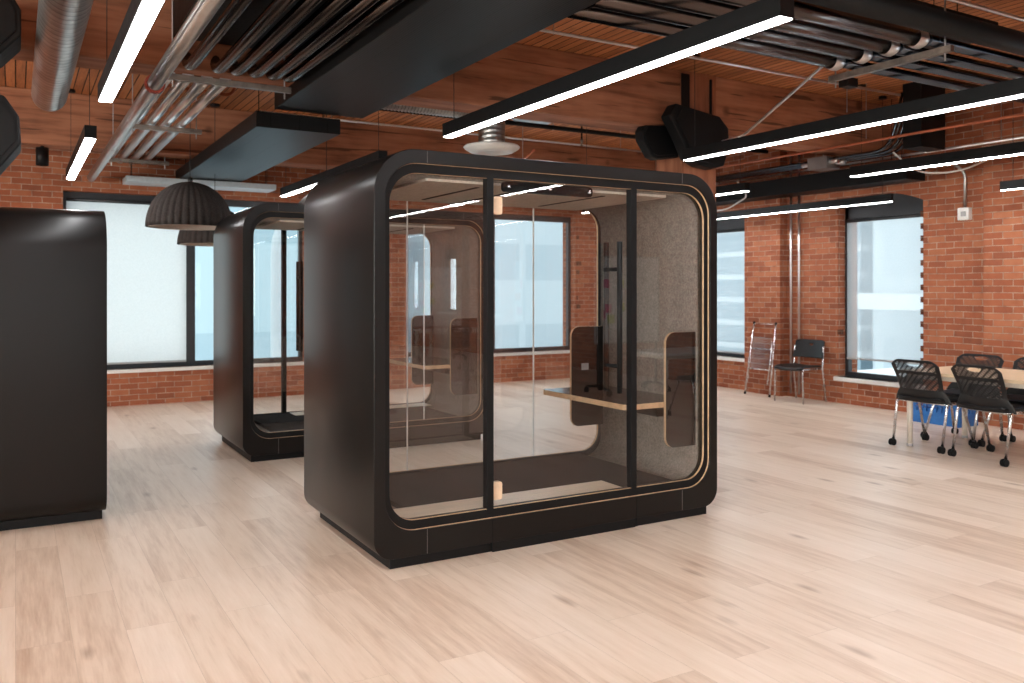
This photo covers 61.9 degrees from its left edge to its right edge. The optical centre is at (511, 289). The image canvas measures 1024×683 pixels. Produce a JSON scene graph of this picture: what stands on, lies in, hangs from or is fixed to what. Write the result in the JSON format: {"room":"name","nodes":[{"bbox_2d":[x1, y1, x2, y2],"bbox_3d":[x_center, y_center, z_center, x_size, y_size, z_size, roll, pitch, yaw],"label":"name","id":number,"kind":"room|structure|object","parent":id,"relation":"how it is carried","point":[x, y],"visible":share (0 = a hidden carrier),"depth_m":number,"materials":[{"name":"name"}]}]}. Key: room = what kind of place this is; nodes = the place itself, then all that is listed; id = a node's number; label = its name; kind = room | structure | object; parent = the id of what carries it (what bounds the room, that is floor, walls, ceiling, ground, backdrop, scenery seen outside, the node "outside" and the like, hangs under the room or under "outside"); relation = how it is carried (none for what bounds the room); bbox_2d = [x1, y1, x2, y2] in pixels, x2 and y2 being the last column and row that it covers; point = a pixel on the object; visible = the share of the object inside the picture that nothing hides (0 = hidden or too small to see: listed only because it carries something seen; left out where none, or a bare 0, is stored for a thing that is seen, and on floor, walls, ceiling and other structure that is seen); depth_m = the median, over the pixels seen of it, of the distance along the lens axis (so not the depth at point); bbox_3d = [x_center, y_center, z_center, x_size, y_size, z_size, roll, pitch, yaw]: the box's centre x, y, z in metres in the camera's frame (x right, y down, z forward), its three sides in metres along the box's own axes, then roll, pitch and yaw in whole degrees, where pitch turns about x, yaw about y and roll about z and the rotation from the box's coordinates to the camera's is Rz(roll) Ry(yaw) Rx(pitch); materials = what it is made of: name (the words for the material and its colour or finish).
{"room":"open-plan office","nodes":[
{"label":"open-plan office","id":0,"kind":"room"},
{"bbox_2d":[0,147,595,406],"bbox_3d":[-5.063,-0.380,10.866,16.980,3.680,0.384,0,0,-30],"label":"wall","id":1,"kind":"structure","parent":0,"point":[24,184],"depth_m":11.71,"materials":[{"name":"red brick"}]},
{"bbox_2d":[63,191,303,373],"bbox_3d":[-4.227,-0.087,11.239,3.060,2.265,0.240,0,0,-30],"label":"window","id":2,"kind":"structure","parent":1,"relation":"in","point":[190,250],"depth_m":11.26,"materials":[{"name":"black metal"}]},
{"bbox_2d":[66,197,185,364],"bbox_3d":[-4.894,-0.100,10.874,1.400,2.084,0.044,0,0,-30],"label":"roller shade","id":3,"kind":"object","parent":2,"relation":"attached to","point":[146,266],"visible":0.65,"depth_m":10.95,"materials":[{"name":"white fabric"}]},
{"bbox_2d":[0,378,1023,682],"bbox_3d":[1.032,1.520,0.514,17.100,0.120,24.650,0,0,-30],"label":"floor","id":4,"kind":"structure","parent":0,"point":[825,549],"depth_m":4.32,"materials":[{"name":"brown wood"}]},
{"bbox_2d":[0,207,106,530],"bbox_3d":[-3.653,0.472,6.104,1.302,1.975,2.376,0,0,-30],"label":"booth","id":5,"kind":"object","parent":4,"relation":"on","point":[53,262],"visible":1,"depth_m":5.22,"materials":[{"name":"black laminate"}]},
{"bbox_2d":[213,203,482,461],"bbox_3d":[-1.561,0.357,8.325,2.376,2.205,1.302,0,0,-30],"label":"booth","id":6,"kind":"object","parent":4,"relation":"on","point":[447,343],"visible":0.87,"depth_m":8.15,"materials":[{"name":"black laminate"}]},
{"bbox_2d":[304,149,716,568],"bbox_3d":[0.023,0.357,5.492,2.376,2.205,1.302,0,0,-30],"label":"booth","id":7,"kind":"object","parent":4,"relation":"on","point":[645,375],"visible":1,"depth_m":5.23,"materials":[{"name":"black laminate"}]},
{"bbox_2d":[655,70,715,200],"bbox_3d":[1.809,-0.380,8.898,0.482,3.680,0.440,0,0,-30],"label":"column","id":8,"kind":"structure","parent":4,"relation":"on","point":[697,90],"depth_m":8.74,"materials":[{"name":"wood"}]},
{"bbox_2d":[635,124,677,160],"bbox_3d":[1.463,-1.485,8.550,0.489,0.370,0.132,0,0,-30],"label":"loudspeaker","id":9,"kind":"object","parent":8,"relation":"attached to","point":[655,142],"visible":0.82,"depth_m":8.47,"materials":[{"name":"black plastic"}]},
{"bbox_2d":[645,126,675,155],"bbox_3d":[1.478,-1.486,8.491,0.385,0.303,0.014,0,0,-30],"label":"grille","id":10,"kind":"object","parent":9,"relation":"attached to","point":[658,141],"depth_m":8.47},
{"bbox_2d":[661,104,728,169],"bbox_3d":[1.800,-1.509,8.521,0.776,0.598,0.262,0,0,-30],"label":"loudspeaker","id":11,"kind":"object","parent":8,"relation":"attached to","point":[687,127],"visible":0.9,"depth_m":8.39,"materials":[{"name":"black plastic"}]},
{"bbox_2d":[676,110,724,163],"bbox_3d":[1.868,-1.504,8.417,0.640,0.492,0.014,0,0,-30],"label":"grille","id":12,"kind":"object","parent":11,"relation":"attached to","point":[694,128],"depth_m":8.40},
{"bbox_2d":[744,321,776,396],"bbox_3d":[3.459,0.952,11.848,0.190,1.020,0.480,0,0,-30],"label":"folding chair","id":13,"kind":"object","parent":4,"relation":"on","point":[754,323],"visible":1,"depth_m":11.70,"materials":[{"name":"silver metal"}]},
{"bbox_2d":[774,339,826,403],"bbox_3d":[3.782,1.060,11.206,0.522,0.803,0.492,0,0,-34],"label":"chair","id":14,"kind":"object","parent":4,"relation":"on","point":[802,347],"visible":1,"depth_m":11.25,"materials":[{"name":"black plastic"}]},
{"bbox_2d":[888,359,978,453],"bbox_3d":[3.905,1.048,7.931,0.594,0.822,0.558,0,0,-30],"label":"chair","id":15,"kind":"object","parent":4,"relation":"on","point":[905,392],"visible":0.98,"depth_m":7.81,"materials":[{"name":"black plastic"}]},
{"bbox_2d":[913,402,977,427],"bbox_3d":[4.738,1.323,9.353,0.364,0.275,0.574,0,0,-30],"label":"crate","id":16,"kind":"object","parent":4,"relation":"on","point":[937,418],"visible":0.44,"depth_m":9.23,"materials":[{"name":"blue plastic"}]},
{"bbox_2d":[920,353,1006,445],"bbox_3d":[4.411,1.048,8.318,0.594,0.822,0.558,0,0,-30],"label":"chair","id":17,"kind":"object","parent":4,"relation":"on","point":[952,389],"visible":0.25,"depth_m":8.39,"materials":[{"name":"black plastic"}]},
{"bbox_2d":[907,366,1023,445],"bbox_3d":[4.567,1.105,7.402,0.960,0.710,2.000,0,0,-30],"label":"work table","id":18,"kind":"object","parent":4,"relation":"on","point":[1013,378],"visible":0.32,"depth_m":7.95,"materials":[{"name":"brown wood"}]},
{"bbox_2d":[947,364,1023,466],"bbox_3d":[4.178,1.048,7.362,0.594,0.822,0.558,0,0,-24],"label":"chair","id":19,"kind":"object","parent":4,"relation":"on","point":[984,404],"visible":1,"depth_m":7.24,"materials":[{"name":"black plastic"}]},
{"bbox_2d":[977,357,1023,446],"bbox_3d":[4.722,1.048,7.862,0.594,0.822,0.558,0,0,-30],"label":"chair","id":20,"kind":"object","parent":4,"relation":"on","point":[1014,395],"visible":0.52,"depth_m":8.06,"materials":[{"name":"black plastic"}]},
{"bbox_3d":[-4.163,-0.380,5.433,0.470,3.680,0.420,0,0,-30],"label":"column","id":21,"kind":"structure","parent":4,"relation":"on","visible":0},
{"bbox_2d":[0,95,20,174],"bbox_3d":[-3.593,-0.930,5.080,1.270,0.459,0.502,0,0,-15],"label":"loudspeaker","id":22,"kind":"object","parent":21,"relation":"attached to","point":[10,134],"visible":1,"depth_m":5.08,"materials":[{"name":"black plastic"}]},
{"bbox_2d":[0,101,14,156],"bbox_3d":[-3.128,-0.932,5.000,0.369,0.377,0.014,0,0,-30],"label":"grille","id":23,"kind":"object","parent":22,"relation":"attached to","point":[7,113],"depth_m":5.07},
{"bbox_2d":[0,0,1023,149],"bbox_3d":[1.032,-2.295,0.514,17.100,0.150,24.650,0,0,-30],"label":"ceiling","id":24,"kind":"structure","parent":0,"point":[16,73],"depth_m":8.83,"materials":[{"name":"wood"}]},
{"bbox_2d":[31,0,93,110],"bbox_3d":[-2.111,-1.831,4.094,0.257,0.778,6.500,0,0,-30],"label":"spiral duct","id":25,"kind":"object","parent":24,"relation":"hanging from","point":[61,25],"visible":1,"depth_m":5.17,"materials":[{"name":"metal"}]},
{"bbox_2d":[66,69,96,179],"bbox_3d":[-4.195,-1.728,8.261,0.090,0.984,3.000,0,0,-30],"label":"linear light","id":26,"kind":"object","parent":24,"relation":"hanging from","point":[88,136],"visible":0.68,"depth_m":7.60,"materials":[{"name":"plastic"}]},
{"bbox_2d":[67,138,95,179],"bbox_3d":[-4.195,-1.244,8.261,0.078,0.017,2.988,0,0,-30],"label":"diffuser","id":27,"kind":"object","parent":26,"relation":"attached to","point":[85,145],"depth_m":7.96,"materials":[{"name":"plastic"}]},
{"bbox_2d":[98,0,164,102],"bbox_3d":[-1.803,-1.728,4.111,0.090,0.984,3.480,0,0,-30],"label":"linear light","id":28,"kind":"object","parent":24,"relation":"hanging from","point":[141,15],"visible":1,"depth_m":4.37,"materials":[{"name":"plastic"}]},
{"bbox_2d":[109,157,168,168],"bbox_3d":[-4.482,-1.845,10.235,0.690,0.750,0.040,0,0,-30],"label":"channel","id":29,"kind":"object","parent":24,"relation":"hanging from","point":[111,160],"visible":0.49,"depth_m":10.23,"materials":[{"name":"metal"}]},
{"bbox_2d":[141,78,230,164],"bbox_3d":[-3.414,-1.610,8.629,0.086,0.086,4.850,0,0,-30],"label":"conduit","id":30,"kind":"object","parent":29,"relation":"on","point":[213,91],"visible":0.9,"depth_m":7.79,"materials":[{"name":"metal"}]},
{"bbox_2d":[87,0,224,181],"bbox_3d":[-2.905,-1.763,6.582,0.130,0.915,8.900,0,0,-30],"label":"pipe","id":31,"kind":"object","parent":24,"relation":"hanging from","point":[203,11],"visible":0.88,"depth_m":5.26,"materials":[{"name":"metal"}]},
{"bbox_2d":[132,74,201,138],"bbox_3d":[-3.319,-1.845,8.158,0.670,0.750,0.040,0,0,-30],"label":"channel","id":32,"kind":"object","parent":24,"relation":"hanging from","point":[196,131],"visible":0.56,"depth_m":8.15,"materials":[{"name":"metal"}]},
{"bbox_2d":[108,72,174,162],"bbox_3d":[-3.764,-1.610,8.425,0.086,0.086,4.850,0,0,-30],"label":"conduit","id":33,"kind":"object","parent":32,"relation":"on","point":[167,81],"visible":0.32,"depth_m":7.65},
{"bbox_2d":[117,73,193,163],"bbox_3d":[-3.647,-1.610,8.493,0.086,0.086,4.850,0,0,-30],"label":"conduit","id":34,"kind":"object","parent":32,"relation":"on","point":[178,87],"visible":0.91,"depth_m":7.63,"materials":[{"name":"metal"}]},
{"bbox_2d":[129,76,212,163],"bbox_3d":[-3.530,-1.610,8.561,0.086,0.086,4.850,0,0,-30],"label":"conduit","id":35,"kind":"object","parent":32,"relation":"on","point":[195,89],"visible":0.92,"depth_m":7.70,"materials":[{"name":"metal"}]},
{"bbox_2d":[145,177,231,229],"bbox_3d":[-3.244,-1.423,8.595,0.835,1.593,0.835,0,0,10],"label":"pendant lamp","id":36,"kind":"object","parent":24,"relation":"hanging from","point":[189,205],"visible":0.92,"depth_m":8.30,"materials":[{"name":"grey fabric"}]},
{"bbox_2d":[122,155,275,192],"bbox_3d":[-3.968,-1.765,10.893,1.800,0.910,0.420,0,0,-30],"label":"duct","id":37,"kind":"object","parent":24,"relation":"hanging from","point":[127,180],"visible":0.69,"depth_m":10.75,"materials":[{"name":"metal"}]},
{"bbox_2d":[177,103,234,246],"bbox_3d":[-3.552,-1.379,10.197,0.845,1.683,0.845,0,0,-30],"label":"pendant lamp","id":38,"kind":"object","parent":24,"relation":"hanging from","point":[185,237],"visible":0.16,"depth_m":9.82,"materials":[{"name":"grey fabric"}]},
{"bbox_2d":[168,0,291,98],"bbox_3d":[-2.103,-1.845,6.366,0.910,0.750,0.040,0,0,-30],"label":"channel","id":39,"kind":"object","parent":24,"relation":"hanging from","point":[174,77],"visible":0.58,"depth_m":6.34,"materials":[{"name":"metal"}]},
{"bbox_2d":[176,90,339,181],"bbox_3d":[-2.919,-1.805,9.270,0.740,0.830,4.240,0,0,-30],"label":"duct","id":40,"kind":"object","parent":24,"relation":"hanging from","point":[262,141],"visible":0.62,"depth_m":8.26,"materials":[{"name":"black metal"}]},
{"bbox_2d":[173,0,354,53],"bbox_3d":[-1.070,-2.000,4.642,0.900,0.440,3.700,0,0,-30],"label":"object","id":41,"kind":"structure","parent":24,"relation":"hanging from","point":[182,9],"depth_m":5.70,"materials":[{"name":"black paint"}]},
{"bbox_2d":[0,86,654,170],"bbox_3d":[-4.572,-1.920,10.043,16.200,0.600,0.360,0,0,-30],"label":"ceiling beam","id":42,"kind":"structure","parent":24,"relation":"attached to","point":[61,129],"depth_m":10.45,"materials":[{"name":"wood"}]},
{"bbox_2d":[36,146,48,165],"bbox_3d":[-5.283,-1.511,9.595,0.130,0.222,0.130,0,0,-30],"label":"loudspeaker","id":43,"kind":"object","parent":42,"relation":"attached to","point":[42,153],"visible":1,"depth_m":9.54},
{"bbox_2d":[280,111,387,196],"bbox_3d":[-2.138,-1.728,9.777,0.090,0.984,3.550,0,0,-30],"label":"linear light","id":44,"kind":"object","parent":24,"relation":"hanging from","point":[308,183],"visible":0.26,"depth_m":9.54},
{"bbox_2d":[281,184,315,196],"bbox_3d":[-2.138,-1.244,9.777,0.078,0.017,3.538,0,0,-30],"label":"diffuser","id":45,"kind":"object","parent":44,"relation":"attached to","point":[302,187],"depth_m":10.70,"materials":[{"name":"plastic"}]},
{"bbox_2d":[383,104,468,117],"bbox_3d":[-0.881,-1.974,8.373,1.100,0.492,0.224,0,0,-30],"label":"flexible duct","id":46,"kind":"object","parent":24,"relation":"hanging from","point":[402,108],"visible":0.21,"depth_m":8.34,"materials":[{"name":"metal"}]},
{"bbox_2d":[275,0,600,117],"bbox_3d":[-0.528,-1.870,5.420,0.780,0.700,4.500,0,0,-30],"label":"duct","id":47,"kind":"object","parent":24,"relation":"hanging from","point":[417,44],"visible":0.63,"depth_m":5.37,"materials":[{"name":"black metal"}]},
{"bbox_2d":[264,111,640,151],"bbox_3d":[-0.061,-2.071,10.841,6.200,0.297,0.026,0,0,-30],"label":"conduit","id":48,"kind":"object","parent":24,"relation":"hanging from","point":[344,120],"visible":0.61,"depth_m":10.58,"materials":[{"name":"metal"}]},
{"bbox_2d":[12,0,893,159],"bbox_3d":[-2.460,-1.920,6.413,16.200,0.600,0.360,0,0,-30],"label":"ceiling beam","id":49,"kind":"structure","parent":24,"relation":"attached to","point":[627,104],"depth_m":7.92,"materials":[{"name":"wood"}]},
{"bbox_2d":[0,0,20,67],"bbox_3d":[-3.312,-1.620,5.303,0.450,0.440,0.722,0,0,-30],"label":"loudspeaker","id":50,"kind":"object","parent":49,"relation":"attached to","point":[10,12],"visible":1,"depth_m":5.09,"materials":[{"name":"black plastic"}]},
{"bbox_2d":[0,0,14,43],"bbox_3d":[-3.127,-1.619,5.001,0.369,0.361,0.014,0,0,-30],"label":"grille","id":51,"kind":"object","parent":50,"relation":"attached to","point":[7,7],"depth_m":5.07,"materials":[{"name":"black"}]},
{"bbox_2d":[182,0,252,69],"bbox_3d":[-1.442,-1.764,4.644,0.084,0.388,4.078,0,0,-30],"label":"conduit","id":52,"kind":"object","parent":49,"relation":"attached to","point":[235,8],"visible":0.86,"depth_m":5.28,"materials":[{"name":"metal"}]},
{"bbox_2d":[210,0,294,73],"bbox_3d":[-1.269,-1.764,4.745,0.084,0.388,4.078,0,0,-30],"label":"conduit","id":53,"kind":"object","parent":49,"relation":"attached to","point":[275,8],"visible":0.89,"depth_m":5.32,"materials":[{"name":"metal"}]},
{"bbox_2d":[229,0,321,75],"bbox_3d":[-1.157,-1.764,4.810,0.084,0.388,4.078,0,0,-30],"label":"conduit","id":54,"kind":"object","parent":49,"relation":"attached to","point":[301,8],"visible":0.78,"depth_m":5.32,"materials":[{"name":"metal"}]},
{"bbox_2d":[247,0,350,77],"bbox_3d":[-1.040,-1.764,4.878,0.084,0.388,4.078,0,0,-30],"label":"conduit","id":55,"kind":"object","parent":49,"relation":"attached to","point":[329,8],"visible":0.79,"depth_m":5.34,"materials":[{"name":"metal"}]},
{"bbox_2d":[265,0,378,80],"bbox_3d":[-0.923,-1.764,4.946,0.084,0.388,4.078,0,0,-30],"label":"conduit","id":56,"kind":"object","parent":49,"relation":"attached to","point":[356,8],"visible":0.77,"depth_m":5.36,"materials":[{"name":"metal"}]},
{"bbox_2d":[282,0,404,82],"bbox_3d":[-0.819,-1.764,5.006,0.084,0.388,4.078,0,0,-30],"label":"conduit","id":57,"kind":"object","parent":49,"relation":"attached to","point":[381,8],"visible":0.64,"depth_m":5.37,"materials":[{"name":"metal"}]},
{"bbox_2d":[463,120,519,155],"bbox_3d":[-0.203,-1.795,8.559,0.570,0.850,0.570,0,0,-30],"label":"ceiling vent","id":58,"kind":"object","parent":24,"relation":"in","point":[491,138],"visible":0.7,"depth_m":8.43,"materials":[{"name":"white metal"}]},
{"bbox_2d":[381,109,767,153],"bbox_3d":[0.906,-2.030,10.073,5.900,0.380,0.052,0,0,-30],"label":"rail","id":59,"kind":"object","parent":24,"relation":"hanging from","point":[507,122],"visible":0.35,"depth_m":9.88,"materials":[{"name":"black metal"}]},
{"bbox_2d":[442,0,793,137],"bbox_3d":[0.363,-1.728,5.400,0.090,0.984,3.530,0,0,-30],"label":"linear light","id":60,"kind":"object","parent":24,"relation":"hanging from","point":[759,15],"visible":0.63,"depth_m":4.74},
{"bbox_2d":[582,151,749,212],"bbox_3d":[2.054,-1.728,12.216,0.090,0.984,3.550,0,0,-30],"label":"linear light","id":61,"kind":"object","parent":24,"relation":"hanging from","point":[740,187],"visible":0.34,"depth_m":10.82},
{"bbox_2d":[585,191,748,212],"bbox_3d":[2.054,-1.244,12.216,0.078,0.017,3.538,0,0,-30],"label":"diffuser","id":62,"kind":"object","parent":61,"relation":"attached to","point":[718,193],"depth_m":10.95,"materials":[{"name":"plastic"}]},
{"bbox_2d":[540,24,900,95],"bbox_3d":[1.826,-2.071,7.299,4.700,0.297,0.026,0,0,-30],"label":"conduit","id":63,"kind":"object","parent":24,"relation":"hanging from","point":[553,32],"visible":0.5,"depth_m":7.26,"materials":[{"name":"metal"}]},
{"bbox_2d":[722,67,822,140],"bbox_3d":[2.483,-1.845,7.723,0.192,0.774,1.682,0,0,-23],"label":"conduit","id":64,"kind":"object","parent":24,"relation":"hanging from","point":[819,68],"visible":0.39,"depth_m":7.79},
{"bbox_2d":[717,96,892,219],"bbox_3d":[3.559,-1.611,10.981,0.088,1.219,3.000,0,0,-30],"label":"linear light","id":65,"kind":"object","parent":24,"relation":"hanging from","point":[883,198],"visible":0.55,"depth_m":10.59,"materials":[{"name":"metal"}]},
{"bbox_2d":[717,201,890,219],"bbox_3d":[3.559,-1.010,10.981,0.036,0.017,2.988,0,0,-30],"label":"diffuser","id":66,"kind":"object","parent":65,"relation":"attached to","point":[846,203],"depth_m":10.84,"materials":[{"name":"plastic"}]},
{"bbox_2d":[716,99,924,205],"bbox_3d":[3.735,-1.740,11.256,0.340,0.960,3.500,0,0,-30],"label":"duct","id":67,"kind":"object","parent":24,"relation":"hanging from","point":[838,180],"visible":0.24,"depth_m":10.79,"materials":[{"name":"metal"}]},
{"bbox_2d":[801,155,846,171],"bbox_3d":[3.729,-1.830,10.212,0.240,0.780,0.520,0,0,-30],"label":"junction box","id":68,"kind":"object","parent":24,"relation":"hanging from","point":[820,164],"visible":0.93,"depth_m":10.11,"materials":[{"name":"metal"}]},
{"bbox_2d":[716,92,902,178],"bbox_3d":[3.289,-1.834,10.850,0.030,0.618,3.755,0,0,-30],"label":"conduit","id":69,"kind":"object","parent":68,"relation":"attached to","point":[901,93],"visible":0.8,"depth_m":9.95,"materials":[{"name":"metal"}]},
{"bbox_2d":[893,152,989,173],"bbox_3d":[4.644,-1.374,9.148,1.074,0.247,0.070,0,0,11],"label":"cable","id":70,"kind":"object","parent":69,"relation":"hanging from","point":[894,153],"visible":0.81,"depth_m":9.16,"materials":[{"name":"white plastic"}]},
{"bbox_2d":[716,122,902,179],"bbox_3d":[3.401,-1.834,10.915,0.030,0.618,3.755,0,0,-30],"label":"conduit","id":71,"kind":"object","parent":68,"relation":"attached to","point":[901,131],"visible":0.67,"depth_m":9.98,"materials":[{"name":"metal"}]},
{"bbox_2d":[716,144,902,181],"bbox_3d":[3.514,-1.834,10.980,0.030,0.618,3.755,0,0,-30],"label":"conduit","id":72,"kind":"object","parent":68,"relation":"attached to","point":[901,146],"visible":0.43,"depth_m":10.81,"materials":[{"name":"metal"}]},
{"bbox_2d":[839,69,857,88],"bbox_3d":[2.991,-2.010,7.584,0.140,0.420,0.100,0,0,-30],"label":"junction box","id":73,"kind":"object","parent":24,"relation":"hanging from","point":[850,83],"visible":0.66,"depth_m":7.55,"materials":[{"name":"metal"}]},
{"bbox_2d":[683,54,1023,160],"bbox_3d":[2.548,-1.728,6.655,0.090,0.984,3.500,0,0,-30],"label":"linear light","id":74,"kind":"object","parent":24,"relation":"hanging from","point":[1014,88],"visible":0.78,"depth_m":6.36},
{"bbox_2d":[684,94,1023,160],"bbox_3d":[2.548,-1.244,6.655,0.078,0.017,3.488,0,0,-30],"label":"diffuser","id":75,"kind":"object","parent":74,"relation":"attached to","point":[990,98],"depth_m":6.45,"materials":[{"name":"plastic"}]},
{"bbox_2d":[716,83,1023,168],"bbox_3d":[3.399,-1.898,9.846,0.028,0.644,5.000,0,0,-30],"label":"pipe","id":76,"kind":"object","parent":24,"relation":"hanging from","point":[1020,114],"visible":0.86,"depth_m":9.02,"materials":[{"name":"metal"}]},
{"bbox_2d":[716,102,1023,184],"bbox_3d":[4.275,-1.890,10.587,0.032,0.660,5.400,0,0,-30],"label":"conduit","id":77,"kind":"object","parent":24,"relation":"hanging from","point":[1001,140],"visible":0.75,"depth_m":10.02,"materials":[{"name":"metal"}]},
{"bbox_2d":[828,0,953,87],"bbox_3d":[2.549,-1.840,5.799,0.040,0.760,0.940,0,0,-30],"label":"channel","id":78,"kind":"object","parent":24,"relation":"hanging from","point":[945,49],"visible":0.95,"depth_m":5.72,"materials":[{"name":"metal"}]},
{"bbox_2d":[568,6,845,70],"bbox_3d":[1.335,-1.615,5.474,2.315,0.132,0.132,0,0,-30],"label":"conduit","id":79,"kind":"object","parent":78,"relation":"on","point":[589,14],"visible":0.61,"depth_m":5.46,"materials":[{"name":"metal"}]},
{"bbox_2d":[590,0,872,63],"bbox_3d":[1.446,-1.615,5.284,2.315,0.132,0.132,0,0,-30],"label":"conduit","id":80,"kind":"object","parent":78,"relation":"on","point":[629,7],"visible":0.64,"depth_m":5.28,"materials":[{"name":"metal"}]},
{"bbox_2d":[636,0,899,56],"bbox_3d":[1.551,-1.615,5.103,2.315,0.132,0.132,0,0,-30],"label":"conduit","id":81,"kind":"object","parent":78,"relation":"on","point":[711,8],"visible":0.66,"depth_m":5.21,"materials":[{"name":"metal"}]},
{"bbox_2d":[713,0,929,48],"bbox_3d":[1.657,-1.615,4.921,2.315,0.132,0.132,0,0,-30],"label":"conduit","id":82,"kind":"object","parent":78,"relation":"on","point":[803,11],"visible":0.83,"depth_m":5.10,"materials":[{"name":"metal"}]},
{"bbox_2d":[926,34,1023,67],"bbox_3d":[4.414,-1.605,6.491,4.040,0.072,0.072,0,0,-30],"label":"conduit","id":83,"kind":"object","parent":82,"relation":"attached to","point":[935,41],"visible":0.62,"depth_m":5.72,"materials":[{"name":"metal"}]},
{"bbox_2d":[798,0,1023,55],"bbox_3d":[3.729,-1.660,5.919,5.800,0.144,0.144,0,0,-30],"label":"ceiling beam","id":84,"kind":"structure","parent":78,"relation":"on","point":[905,13],"depth_m":5.18,"materials":[{"name":"metal"}]},
{"bbox_2d":[843,59,1023,102],"bbox_3d":[4.092,-1.605,7.044,4.040,0.072,0.072,0,0,-30],"label":"conduit","id":85,"kind":"object","parent":78,"relation":"attached to","point":[896,73],"visible":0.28,"depth_m":6.42,"materials":[{"name":"metal"}]},
{"bbox_2d":[869,52,1007,84],"bbox_3d":[4.203,-1.605,6.854,4.040,0.072,0.072,0,0,-30],"label":"conduit","id":86,"kind":"object","parent":78,"relation":"attached to","point":[922,66],"visible":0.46,"depth_m":6.21,"materials":[{"name":"metal"}]},
{"bbox_2d":[897,43,1023,78],"bbox_3d":[4.308,-1.605,6.673,4.040,0.072,0.072,0,0,-30],"label":"conduit","id":87,"kind":"object","parent":78,"relation":"on","point":[954,60],"visible":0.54,"depth_m":6.02,"materials":[{"name":"metal"}]},
{"bbox_2d":[903,82,944,151],"bbox_3d":[4.455,-1.870,9.223,0.420,0.700,0.220,0,0,-30],"label":"duct riser","id":88,"kind":"object","parent":24,"relation":"attached to","point":[930,141],"visible":0.76,"depth_m":9.12,"materials":[{"name":"black paint"}]},
{"bbox_2d":[849,84,1023,176],"bbox_3d":[4.657,-1.728,7.744,0.090,0.984,3.700,0,0,-30],"label":"linear light","id":89,"kind":"object","parent":24,"relation":"hanging from","point":[1017,148],"visible":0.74,"depth_m":8.43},
{"bbox_2d":[850,153,1023,176],"bbox_3d":[4.657,-1.244,7.744,0.078,0.017,3.688,0,0,-30],"label":"diffuser","id":90,"kind":"object","parent":89,"relation":"attached to","point":[983,156],"depth_m":8.49,"materials":[{"name":"plastic"}]},
{"bbox_2d":[895,0,997,56],"bbox_3d":[1.868,-1.990,5.438,3.100,0.460,0.680,0,0,-30],"label":"duct","id":91,"kind":"object","parent":24,"relation":"hanging from","point":[914,1],"visible":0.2,"depth_m":5.77,"materials":[{"name":"metal"}]},
{"bbox_2d":[947,0,1023,21],"bbox_3d":[3.769,-1.991,5.850,5.800,0.458,0.028,0,0,-30],"label":"conduit","id":92,"kind":"object","parent":24,"relation":"hanging from","point":[962,2],"visible":1,"depth_m":5.40,"materials":[{"name":"metal"}]},
{"bbox_2d":[1000,66,1023,190],"bbox_3d":[5.733,-1.611,7.247,0.088,1.219,3.160,0,0,-30],"label":"linear light","id":93,"kind":"object","parent":24,"relation":"hanging from","point":[1019,183],"visible":0.67,"depth_m":8.49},
{"bbox_2d":[716,79,1023,429],"bbox_3d":[8.223,-0.380,4.410,0.510,3.680,24.150,0,0,-30],"label":"wall","id":94,"kind":"structure","parent":0,"point":[972,275],"depth_m":10.26,"materials":[{"name":"red brick"}]},
{"bbox_2d":[717,217,743,361],"bbox_3d":[3.191,-0.070,12.976,0.250,2.240,1.300,0,0,-30],"label":"window","id":95,"kind":"structure","parent":94,"relation":"in","point":[730,223],"depth_m":12.84,"materials":[{"name":"black metal"}]},
{"bbox_2d":[717,228,743,353],"bbox_3d":[3.214,0.020,12.996,0.044,1.864,1.130,0,0,-30],"label":"roller shade","id":96,"kind":"object","parent":95,"relation":"attached to","point":[730,243],"visible":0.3,"depth_m":12.86,"materials":[{"name":"grey"}]},
{"bbox_2d":[790,156,791,392],"bbox_3d":[3.812,-0.215,11.660,0.028,3.250,0.028,0,0,-30],"label":"conduit","id":97,"kind":"object","parent":94,"relation":"attached to","point":[790,156],"visible":0.65,"depth_m":11.65,"materials":[{"name":"metal"}]},
{"bbox_2d":[798,155,799,393],"bbox_3d":[3.882,-0.215,11.539,0.028,3.250,0.028,0,0,-30],"label":"conduit","id":98,"kind":"object","parent":94,"relation":"attached to","point":[798,155],"visible":0.65,"depth_m":11.53,"materials":[{"name":"metal"}]},
{"bbox_2d":[833,194,925,389],"bbox_3d":[4.594,-0.010,10.565,0.250,2.360,1.280,0,0,-30],"label":"window","id":99,"kind":"structure","parent":94,"relation":"in","point":[902,204],"depth_m":10.70,"materials":[{"name":"black metal"}]},
{"bbox_2d":[846,214,922,364],"bbox_3d":[4.623,-0.010,10.576,0.044,1.804,1.110,0,0,-30],"label":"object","id":100,"kind":"structure","parent":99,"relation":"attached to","point":[884,256],"depth_m":10.58,"materials":[{"name":"grey"}]},
{"bbox_2d":[958,207,971,220],"bbox_3d":[5.052,-0.850,9.524,0.085,0.140,0.130,0,0,-30],"label":"switch box","id":101,"kind":"object","parent":94,"relation":"attached to","point":[965,213],"visible":1,"depth_m":9.48,"materials":[{"name":"white plastic"}]},
{"label":"outside","id":102,"kind":"structure","parent":0,"visible":0},
{"bbox_2d":[857,366,922,375],"bbox_3d":[5.419,3.910,20.509,150.000,4.300,150.000,0,0,-30],"label":"ground","id":103,"kind":"structure","parent":102,"point":[885,371],"depth_m":18.42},
{"bbox_2d":[195,207,297,359],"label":"window","id":104,"kind":"structure","parent":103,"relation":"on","point":[262,238],"depth_m":29.61,"materials":[{"name":"glass"}]},
{"bbox_2d":[271,230,280,356],"bbox_3d":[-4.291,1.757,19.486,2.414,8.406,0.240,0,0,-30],"label":"window","id":105,"kind":"structure","parent":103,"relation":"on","point":[276,239],"depth_m":18.84,"materials":[{"name":"metal"}]},
{"bbox_2d":[404,209,570,357],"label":"window","id":106,"kind":"structure","parent":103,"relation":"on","point":[513,239],"depth_m":36.08,"materials":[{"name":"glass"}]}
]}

